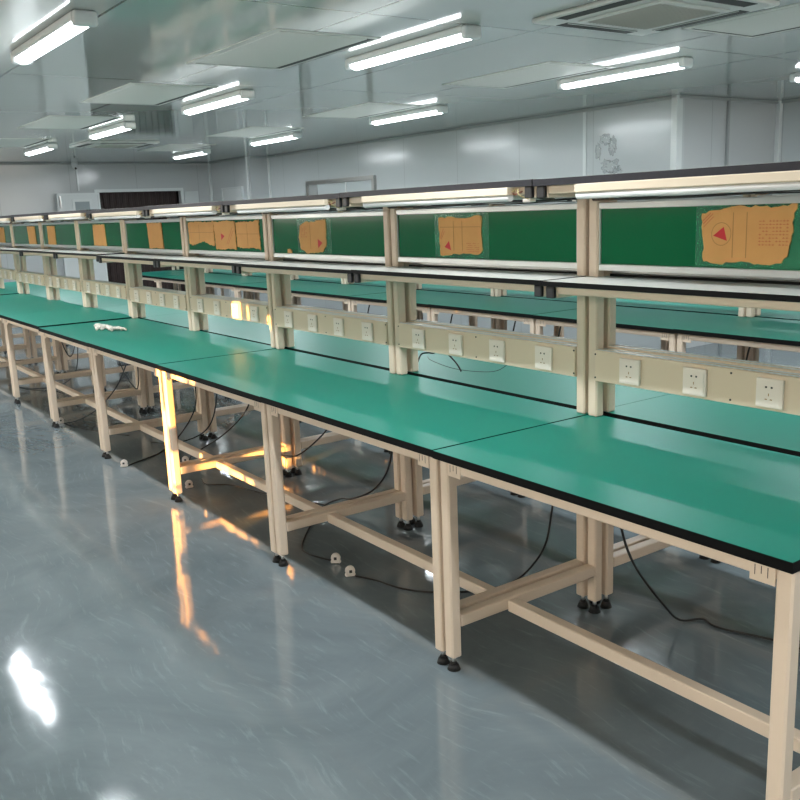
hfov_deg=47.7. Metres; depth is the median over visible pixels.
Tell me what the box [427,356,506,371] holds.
power cable
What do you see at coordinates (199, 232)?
cardboard sheet
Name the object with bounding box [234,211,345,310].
workbench
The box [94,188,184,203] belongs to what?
trim
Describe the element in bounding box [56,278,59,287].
wall socket
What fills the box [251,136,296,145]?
diffuser
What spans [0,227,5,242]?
cardboard sheet
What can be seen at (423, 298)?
workbench
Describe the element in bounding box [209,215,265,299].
workbench
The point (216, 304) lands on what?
wall socket
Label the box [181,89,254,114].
ceiling lamp
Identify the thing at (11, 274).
workbench
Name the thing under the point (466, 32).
ceiling lamp
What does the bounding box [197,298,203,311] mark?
wall socket
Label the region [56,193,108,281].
door
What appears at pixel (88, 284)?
wall socket
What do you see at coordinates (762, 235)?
paper notice
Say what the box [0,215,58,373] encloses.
workbench
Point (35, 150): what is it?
diffuser
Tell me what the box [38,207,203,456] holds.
workbench
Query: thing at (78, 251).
shelf
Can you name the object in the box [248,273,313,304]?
workbench
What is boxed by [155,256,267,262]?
shelf
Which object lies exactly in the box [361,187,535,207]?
lamp
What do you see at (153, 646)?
floor
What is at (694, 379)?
wall socket
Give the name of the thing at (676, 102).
trim
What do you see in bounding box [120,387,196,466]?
power cable
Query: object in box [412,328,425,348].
wall socket
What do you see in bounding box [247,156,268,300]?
wall pier
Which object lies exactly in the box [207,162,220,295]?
trim
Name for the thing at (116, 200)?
curtain
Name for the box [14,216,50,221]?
lamp
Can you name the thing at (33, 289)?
workbench
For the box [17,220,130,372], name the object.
workbench
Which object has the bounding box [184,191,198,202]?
door
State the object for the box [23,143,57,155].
ceiling lamp
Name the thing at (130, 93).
ceiling panel
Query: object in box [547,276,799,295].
shelf
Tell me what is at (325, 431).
power cable
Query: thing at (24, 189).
wall
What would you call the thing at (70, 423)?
power cable
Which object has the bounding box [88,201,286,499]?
workbench
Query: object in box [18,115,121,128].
ceiling panel
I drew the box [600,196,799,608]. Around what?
workbench
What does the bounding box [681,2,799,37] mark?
ceiling panel
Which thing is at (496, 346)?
wall socket
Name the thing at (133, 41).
ceiling
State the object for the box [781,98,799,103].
trim
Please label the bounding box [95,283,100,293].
wall socket
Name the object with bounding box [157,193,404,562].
workbench
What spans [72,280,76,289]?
wall socket
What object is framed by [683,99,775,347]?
wall
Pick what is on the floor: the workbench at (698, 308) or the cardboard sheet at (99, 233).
the workbench at (698, 308)
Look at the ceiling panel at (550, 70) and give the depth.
6.81 m
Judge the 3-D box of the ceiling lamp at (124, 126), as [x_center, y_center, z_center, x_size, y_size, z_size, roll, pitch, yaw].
[-3.036,-2.821,9.495,0.116,0.074,1.220,-11,14,-34]
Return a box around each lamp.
[0,218,16,222]
[10,9,97,64]
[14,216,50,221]
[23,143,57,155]
[49,213,90,220]
[87,122,135,138]
[93,211,150,219]
[152,206,229,216]
[172,149,210,158]
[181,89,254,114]
[236,199,345,213]
[249,132,301,145]
[345,24,480,70]
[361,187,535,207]
[369,105,447,124]
[492,200,576,203]
[513,195,572,199]
[557,56,692,89]
[574,170,799,198]
[789,72,799,82]
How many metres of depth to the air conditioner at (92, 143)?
11.30 m
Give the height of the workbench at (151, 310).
1.573 m
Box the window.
[305,175,377,212]
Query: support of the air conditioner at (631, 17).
attached to the ceiling
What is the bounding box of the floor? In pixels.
[0,305,799,799]
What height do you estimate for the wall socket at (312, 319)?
0.086 m
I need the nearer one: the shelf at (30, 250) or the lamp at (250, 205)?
the lamp at (250, 205)
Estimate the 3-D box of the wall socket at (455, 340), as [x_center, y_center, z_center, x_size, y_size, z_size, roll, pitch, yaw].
[0.231,-0.231,3.761,0.012,0.086,0.086,-11,14,-34]
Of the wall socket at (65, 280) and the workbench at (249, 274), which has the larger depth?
the workbench at (249, 274)
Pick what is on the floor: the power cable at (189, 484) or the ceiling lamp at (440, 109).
the power cable at (189, 484)
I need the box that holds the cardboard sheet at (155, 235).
[147,222,163,248]
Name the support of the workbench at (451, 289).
on the floor
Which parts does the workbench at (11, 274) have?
leg, board frame, leg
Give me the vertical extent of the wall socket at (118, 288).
0.086 m
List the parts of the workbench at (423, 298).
leg, rail, leg, leg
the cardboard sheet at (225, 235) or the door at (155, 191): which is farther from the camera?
the door at (155, 191)
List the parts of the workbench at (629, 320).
leg, rail, leg, board frame, leg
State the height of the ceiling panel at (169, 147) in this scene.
0.006 m
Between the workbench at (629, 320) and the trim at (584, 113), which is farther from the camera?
the trim at (584, 113)
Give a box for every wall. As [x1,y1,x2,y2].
[0,164,217,294]
[211,159,254,299]
[270,99,684,348]
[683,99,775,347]
[780,102,799,193]
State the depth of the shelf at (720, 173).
2.47 m
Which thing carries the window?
in the wall at (631, 138)
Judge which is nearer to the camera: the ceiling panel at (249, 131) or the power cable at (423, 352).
the power cable at (423, 352)
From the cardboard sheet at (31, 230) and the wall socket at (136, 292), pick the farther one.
the cardboard sheet at (31, 230)
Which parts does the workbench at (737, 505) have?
leg, shelf arm, shelf rail, shelf arm, leg, rail, shelf rail, board frame, leg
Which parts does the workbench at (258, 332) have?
leg, board frame, leg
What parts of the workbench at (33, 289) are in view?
leg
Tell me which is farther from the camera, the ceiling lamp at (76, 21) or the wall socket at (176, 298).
the wall socket at (176, 298)
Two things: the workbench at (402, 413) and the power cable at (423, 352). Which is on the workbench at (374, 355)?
the power cable at (423, 352)
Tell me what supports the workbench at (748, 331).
on the floor
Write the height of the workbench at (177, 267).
1.577 m
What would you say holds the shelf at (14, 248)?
attached to the workbench at (19, 231)
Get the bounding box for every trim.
[0,162,207,164]
[75,169,79,190]
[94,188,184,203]
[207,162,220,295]
[209,157,244,163]
[245,157,249,198]
[267,96,674,157]
[267,156,271,197]
[583,112,586,175]
[670,95,682,169]
[679,95,778,103]
[723,98,730,196]
[772,101,782,194]
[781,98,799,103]
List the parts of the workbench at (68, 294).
board frame, leg, leg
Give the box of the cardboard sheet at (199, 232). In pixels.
[188,221,214,245]
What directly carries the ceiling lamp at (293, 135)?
attached to the ceiling
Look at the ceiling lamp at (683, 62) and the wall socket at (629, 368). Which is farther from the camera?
the ceiling lamp at (683, 62)
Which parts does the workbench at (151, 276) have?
rail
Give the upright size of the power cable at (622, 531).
0.690 m
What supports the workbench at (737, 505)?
on the floor
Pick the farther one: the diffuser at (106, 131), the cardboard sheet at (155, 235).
the diffuser at (106, 131)
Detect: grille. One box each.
[91,145,137,147]
[589,4,719,29]
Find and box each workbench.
[0,213,93,402]
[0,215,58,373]
[0,222,65,356]
[0,223,40,334]
[0,224,28,358]
[1,209,142,426]
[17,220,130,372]
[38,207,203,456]
[46,220,173,379]
[83,216,227,410]
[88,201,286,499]
[133,215,255,437]
[142,216,206,293]
[155,215,244,298]
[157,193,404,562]
[176,266,255,299]
[192,210,388,472]
[205,214,266,298]
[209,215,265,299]
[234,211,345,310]
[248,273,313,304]
[260,179,588,664]
[277,205,517,524]
[290,210,354,304]
[291,209,385,310]
[348,204,495,328]
[350,210,472,325]
[402,195,709,603]
[414,204,557,336]
[428,200,576,333]
[432,161,799,799]
[500,201,666,349]
[532,194,750,359]
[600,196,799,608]
[616,193,782,350]
[673,191,799,360]
[753,191,799,361]
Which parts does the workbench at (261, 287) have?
leg, rail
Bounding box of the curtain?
[99,191,184,290]
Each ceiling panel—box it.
[0,138,51,146]
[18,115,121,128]
[80,83,217,105]
[139,144,215,150]
[186,28,381,68]
[209,127,301,136]
[303,103,427,118]
[442,61,615,88]
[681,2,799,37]
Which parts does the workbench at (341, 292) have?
rail, leg, board frame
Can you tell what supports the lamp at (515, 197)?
attached to the workbench at (535, 385)
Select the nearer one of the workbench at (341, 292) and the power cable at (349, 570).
the power cable at (349, 570)
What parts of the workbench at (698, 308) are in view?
board frame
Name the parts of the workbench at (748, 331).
leg, rail, leg, board frame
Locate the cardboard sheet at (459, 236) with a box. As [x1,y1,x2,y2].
[438,215,482,255]
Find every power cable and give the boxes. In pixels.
[9,347,77,388]
[58,363,126,423]
[70,423,128,435]
[119,361,138,388]
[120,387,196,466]
[151,394,216,443]
[182,404,248,461]
[185,478,326,505]
[282,430,326,456]
[301,451,392,562]
[345,505,553,592]
[418,352,434,361]
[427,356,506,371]
[448,355,461,371]
[620,528,799,649]
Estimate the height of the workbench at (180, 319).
1.573 m
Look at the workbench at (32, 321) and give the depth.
7.29 m
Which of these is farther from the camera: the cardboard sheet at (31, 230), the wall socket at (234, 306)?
the cardboard sheet at (31, 230)
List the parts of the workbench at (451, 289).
leg, board frame, leg, leg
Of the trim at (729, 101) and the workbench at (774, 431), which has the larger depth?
the trim at (729, 101)
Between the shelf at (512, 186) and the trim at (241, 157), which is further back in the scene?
the trim at (241, 157)
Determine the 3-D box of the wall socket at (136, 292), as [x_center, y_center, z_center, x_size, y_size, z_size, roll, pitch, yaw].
[-1.978,-0.782,6.797,0.012,0.086,0.086,-11,14,-34]
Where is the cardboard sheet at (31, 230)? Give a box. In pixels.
[27,226,36,243]
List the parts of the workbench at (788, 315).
leg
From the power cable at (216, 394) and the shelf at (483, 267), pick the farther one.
the power cable at (216, 394)
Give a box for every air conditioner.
[69,140,159,147]
[532,0,779,35]
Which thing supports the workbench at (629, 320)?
on the floor
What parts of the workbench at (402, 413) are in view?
leg, rail, shelf arm, shelf arm, leg, shelf rail, leg, shelf rail, board frame, shelf arm, leg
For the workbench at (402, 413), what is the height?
1.575 m
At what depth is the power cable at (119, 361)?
6.92 m
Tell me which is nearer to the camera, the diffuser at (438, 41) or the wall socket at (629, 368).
the wall socket at (629, 368)
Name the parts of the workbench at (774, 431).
leg, board frame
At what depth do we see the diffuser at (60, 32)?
4.60 m
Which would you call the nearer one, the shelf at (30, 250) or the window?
the shelf at (30, 250)
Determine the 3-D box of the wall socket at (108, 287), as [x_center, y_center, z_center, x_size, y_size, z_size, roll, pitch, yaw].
[-2.365,-0.888,7.326,0.012,0.086,0.086,-11,14,-34]
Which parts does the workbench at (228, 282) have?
rail, leg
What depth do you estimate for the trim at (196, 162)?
15.15 m
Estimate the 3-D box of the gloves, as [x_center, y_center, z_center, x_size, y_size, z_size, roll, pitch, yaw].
[-2.041,-0.505,6.293,0.137,0.037,0.379,-13,16,-41]
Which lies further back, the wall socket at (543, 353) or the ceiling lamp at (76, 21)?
the ceiling lamp at (76, 21)
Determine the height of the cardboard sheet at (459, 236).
0.180 m
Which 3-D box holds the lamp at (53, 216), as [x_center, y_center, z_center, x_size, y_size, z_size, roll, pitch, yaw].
[-2.591,-1.442,7.135,0.096,0.050,0.945,-11,14,-34]
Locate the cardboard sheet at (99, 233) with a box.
[93,224,106,245]
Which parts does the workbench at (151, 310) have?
leg, board frame, leg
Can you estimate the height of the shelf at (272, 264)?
0.016 m
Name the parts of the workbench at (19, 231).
shelf rail, board frame, leg, leg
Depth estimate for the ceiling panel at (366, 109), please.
8.79 m
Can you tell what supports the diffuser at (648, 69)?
attached to the ceiling lamp at (683, 62)
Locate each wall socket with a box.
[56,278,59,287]
[64,279,67,288]
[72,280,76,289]
[86,282,90,292]
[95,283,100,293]
[105,285,110,295]
[116,286,120,297]
[134,290,139,301]
[146,292,151,303]
[159,293,165,305]
[173,295,179,308]
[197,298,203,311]
[213,301,220,314]
[231,303,238,317]
[250,306,258,321]
[284,311,292,327]
[307,314,317,331]
[333,318,343,335]
[361,322,372,340]
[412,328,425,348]
[448,333,462,355]
[489,339,504,362]
[535,345,552,370]
[619,358,640,385]
[682,367,707,396]
[755,377,784,409]
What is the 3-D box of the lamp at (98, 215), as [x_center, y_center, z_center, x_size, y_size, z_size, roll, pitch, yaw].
[-1.905,-1.262,6.194,0.096,0.050,0.945,-11,14,-34]
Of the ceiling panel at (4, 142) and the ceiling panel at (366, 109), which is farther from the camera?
the ceiling panel at (4, 142)
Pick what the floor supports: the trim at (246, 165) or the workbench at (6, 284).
the workbench at (6, 284)
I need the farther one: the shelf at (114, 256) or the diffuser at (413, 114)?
the diffuser at (413, 114)
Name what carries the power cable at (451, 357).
on the workbench at (535, 385)
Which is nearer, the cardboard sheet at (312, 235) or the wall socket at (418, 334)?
the wall socket at (418, 334)
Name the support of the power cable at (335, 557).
on the floor
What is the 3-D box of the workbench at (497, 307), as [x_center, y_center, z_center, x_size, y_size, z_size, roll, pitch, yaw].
[0.864,-0.763,6.893,0.741,1.575,1.179,-11,14,-34]
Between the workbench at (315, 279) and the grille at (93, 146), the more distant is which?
the grille at (93, 146)
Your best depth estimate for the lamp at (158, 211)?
5.20 m
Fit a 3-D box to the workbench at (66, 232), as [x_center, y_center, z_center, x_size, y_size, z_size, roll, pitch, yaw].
[-3.375,-0.883,8.232,0.741,1.582,1.179,-11,14,-34]
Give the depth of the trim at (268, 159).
15.28 m
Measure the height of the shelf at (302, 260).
0.016 m
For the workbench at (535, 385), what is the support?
on the floor
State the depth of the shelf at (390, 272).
3.53 m
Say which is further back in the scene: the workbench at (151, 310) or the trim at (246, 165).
the trim at (246, 165)
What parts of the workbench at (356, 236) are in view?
leg, rail, leg, shelf rail, leg, shelf rail, board frame, leg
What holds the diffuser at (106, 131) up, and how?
attached to the ceiling lamp at (124, 126)
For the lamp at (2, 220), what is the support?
attached to the workbench at (19, 231)
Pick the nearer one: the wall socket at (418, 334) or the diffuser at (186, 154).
the wall socket at (418, 334)
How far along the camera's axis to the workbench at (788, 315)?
5.68 m
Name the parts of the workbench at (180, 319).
leg, board frame, leg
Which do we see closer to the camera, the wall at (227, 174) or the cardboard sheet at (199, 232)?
the cardboard sheet at (199, 232)
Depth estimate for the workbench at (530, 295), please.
7.29 m
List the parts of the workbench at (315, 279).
leg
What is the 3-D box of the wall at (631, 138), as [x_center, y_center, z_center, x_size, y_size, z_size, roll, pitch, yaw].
[0.266,-2.314,12.235,0.100,2.450,8.450,-11,14,-34]
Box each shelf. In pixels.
[0,247,40,249]
[28,249,76,251]
[60,250,123,253]
[98,254,182,258]
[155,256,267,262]
[237,260,385,269]
[286,259,384,263]
[341,179,525,196]
[352,266,581,279]
[409,264,576,271]
[533,161,791,185]
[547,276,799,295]
[611,273,799,281]
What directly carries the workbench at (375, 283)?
on the floor
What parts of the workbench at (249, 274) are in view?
leg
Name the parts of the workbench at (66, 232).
leg, shelf rail, leg, board frame, leg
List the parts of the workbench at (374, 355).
leg, board frame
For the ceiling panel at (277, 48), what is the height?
0.006 m
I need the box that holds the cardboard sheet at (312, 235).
[299,219,326,253]
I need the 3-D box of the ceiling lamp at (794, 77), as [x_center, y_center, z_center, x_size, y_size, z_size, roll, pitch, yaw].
[3.560,-2.533,6.898,0.116,0.074,1.220,-11,14,-34]
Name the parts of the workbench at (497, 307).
leg, rail, leg, board frame, leg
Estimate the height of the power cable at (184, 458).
0.699 m
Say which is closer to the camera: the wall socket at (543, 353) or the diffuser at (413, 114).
the wall socket at (543, 353)
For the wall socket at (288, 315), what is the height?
0.086 m
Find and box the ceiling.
[0,0,799,162]
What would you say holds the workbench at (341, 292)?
on the floor
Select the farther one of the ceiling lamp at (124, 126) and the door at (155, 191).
the door at (155, 191)
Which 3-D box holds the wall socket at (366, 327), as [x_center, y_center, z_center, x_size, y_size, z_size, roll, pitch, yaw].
[-0.155,-0.326,4.293,0.012,0.086,0.086,-11,14,-34]
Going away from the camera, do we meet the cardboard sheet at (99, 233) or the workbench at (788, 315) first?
the workbench at (788, 315)
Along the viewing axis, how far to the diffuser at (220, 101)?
7.48 m
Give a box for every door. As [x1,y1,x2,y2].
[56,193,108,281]
[109,191,185,290]
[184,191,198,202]
[221,186,243,297]
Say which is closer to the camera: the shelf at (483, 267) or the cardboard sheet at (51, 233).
the shelf at (483, 267)
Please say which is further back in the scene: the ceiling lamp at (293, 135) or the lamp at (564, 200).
the ceiling lamp at (293, 135)
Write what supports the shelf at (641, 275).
attached to the workbench at (774, 431)
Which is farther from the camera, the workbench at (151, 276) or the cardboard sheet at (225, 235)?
the workbench at (151, 276)
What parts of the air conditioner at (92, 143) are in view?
grille frame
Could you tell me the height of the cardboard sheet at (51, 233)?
0.180 m
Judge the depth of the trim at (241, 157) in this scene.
15.68 m
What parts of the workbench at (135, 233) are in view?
leg, rail, leg, shelf rail, leg, board frame, leg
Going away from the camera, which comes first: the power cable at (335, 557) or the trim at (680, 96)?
the power cable at (335, 557)
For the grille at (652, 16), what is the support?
attached to the air conditioner at (631, 17)
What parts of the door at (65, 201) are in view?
vision panel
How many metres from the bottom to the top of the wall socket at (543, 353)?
0.086 m
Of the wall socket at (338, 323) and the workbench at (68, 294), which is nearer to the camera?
the wall socket at (338, 323)
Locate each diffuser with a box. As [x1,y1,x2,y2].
[15,22,88,64]
[25,147,52,155]
[90,127,130,138]
[174,152,204,158]
[185,96,247,114]
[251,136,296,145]
[350,34,471,69]
[372,110,442,124]
[562,64,683,88]
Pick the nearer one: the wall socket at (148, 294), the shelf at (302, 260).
the shelf at (302, 260)
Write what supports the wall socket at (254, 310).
attached to the workbench at (145, 352)
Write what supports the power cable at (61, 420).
on the floor
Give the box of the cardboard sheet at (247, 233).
[235,220,260,249]
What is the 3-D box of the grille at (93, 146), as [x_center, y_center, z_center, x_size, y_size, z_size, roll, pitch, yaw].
[-3.636,-3.221,11.511,0.470,0.005,0.470,-11,14,-34]
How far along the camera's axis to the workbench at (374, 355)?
4.92 m
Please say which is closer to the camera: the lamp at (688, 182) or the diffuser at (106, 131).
the lamp at (688, 182)
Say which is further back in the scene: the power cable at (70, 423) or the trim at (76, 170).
the trim at (76, 170)
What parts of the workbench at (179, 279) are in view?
rail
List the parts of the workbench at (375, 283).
leg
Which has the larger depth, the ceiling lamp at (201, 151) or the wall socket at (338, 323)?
the ceiling lamp at (201, 151)
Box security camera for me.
[71,163,77,169]
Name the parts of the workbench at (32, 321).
leg, rail, leg, shelf rail, board frame, leg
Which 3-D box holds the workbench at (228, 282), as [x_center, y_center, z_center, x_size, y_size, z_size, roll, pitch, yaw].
[-1.881,-1.451,10.665,0.741,1.575,1.179,-11,14,-34]
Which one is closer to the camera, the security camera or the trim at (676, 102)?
the trim at (676, 102)
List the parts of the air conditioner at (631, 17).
grille frame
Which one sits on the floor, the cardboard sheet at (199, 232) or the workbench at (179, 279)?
the workbench at (179, 279)
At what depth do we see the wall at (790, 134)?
9.45 m
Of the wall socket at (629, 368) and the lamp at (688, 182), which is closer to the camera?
the lamp at (688, 182)
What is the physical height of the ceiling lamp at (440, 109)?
0.074 m
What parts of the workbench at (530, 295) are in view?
leg, leg, leg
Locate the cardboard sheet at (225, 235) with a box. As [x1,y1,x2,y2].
[213,220,236,249]
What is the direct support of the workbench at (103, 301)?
on the floor
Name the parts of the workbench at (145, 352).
leg, rail, leg, shelf rail, leg, board frame, leg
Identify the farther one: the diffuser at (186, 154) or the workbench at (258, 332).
the diffuser at (186, 154)
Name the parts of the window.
pane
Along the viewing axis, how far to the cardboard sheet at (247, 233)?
5.19 m
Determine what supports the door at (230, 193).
in the wall at (227, 174)
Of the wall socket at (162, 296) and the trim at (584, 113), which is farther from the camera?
the trim at (584, 113)
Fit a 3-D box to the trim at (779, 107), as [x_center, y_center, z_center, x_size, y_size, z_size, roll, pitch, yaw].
[4.020,-1.932,9.723,0.050,2.450,0.050,-11,14,-34]
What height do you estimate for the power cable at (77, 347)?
0.680 m
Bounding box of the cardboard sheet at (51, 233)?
[47,226,56,244]
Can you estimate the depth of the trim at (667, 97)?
10.60 m
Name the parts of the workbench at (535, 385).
leg, board frame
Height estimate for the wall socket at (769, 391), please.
0.086 m
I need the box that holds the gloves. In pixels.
[94,323,126,330]
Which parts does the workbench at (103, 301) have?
board frame, leg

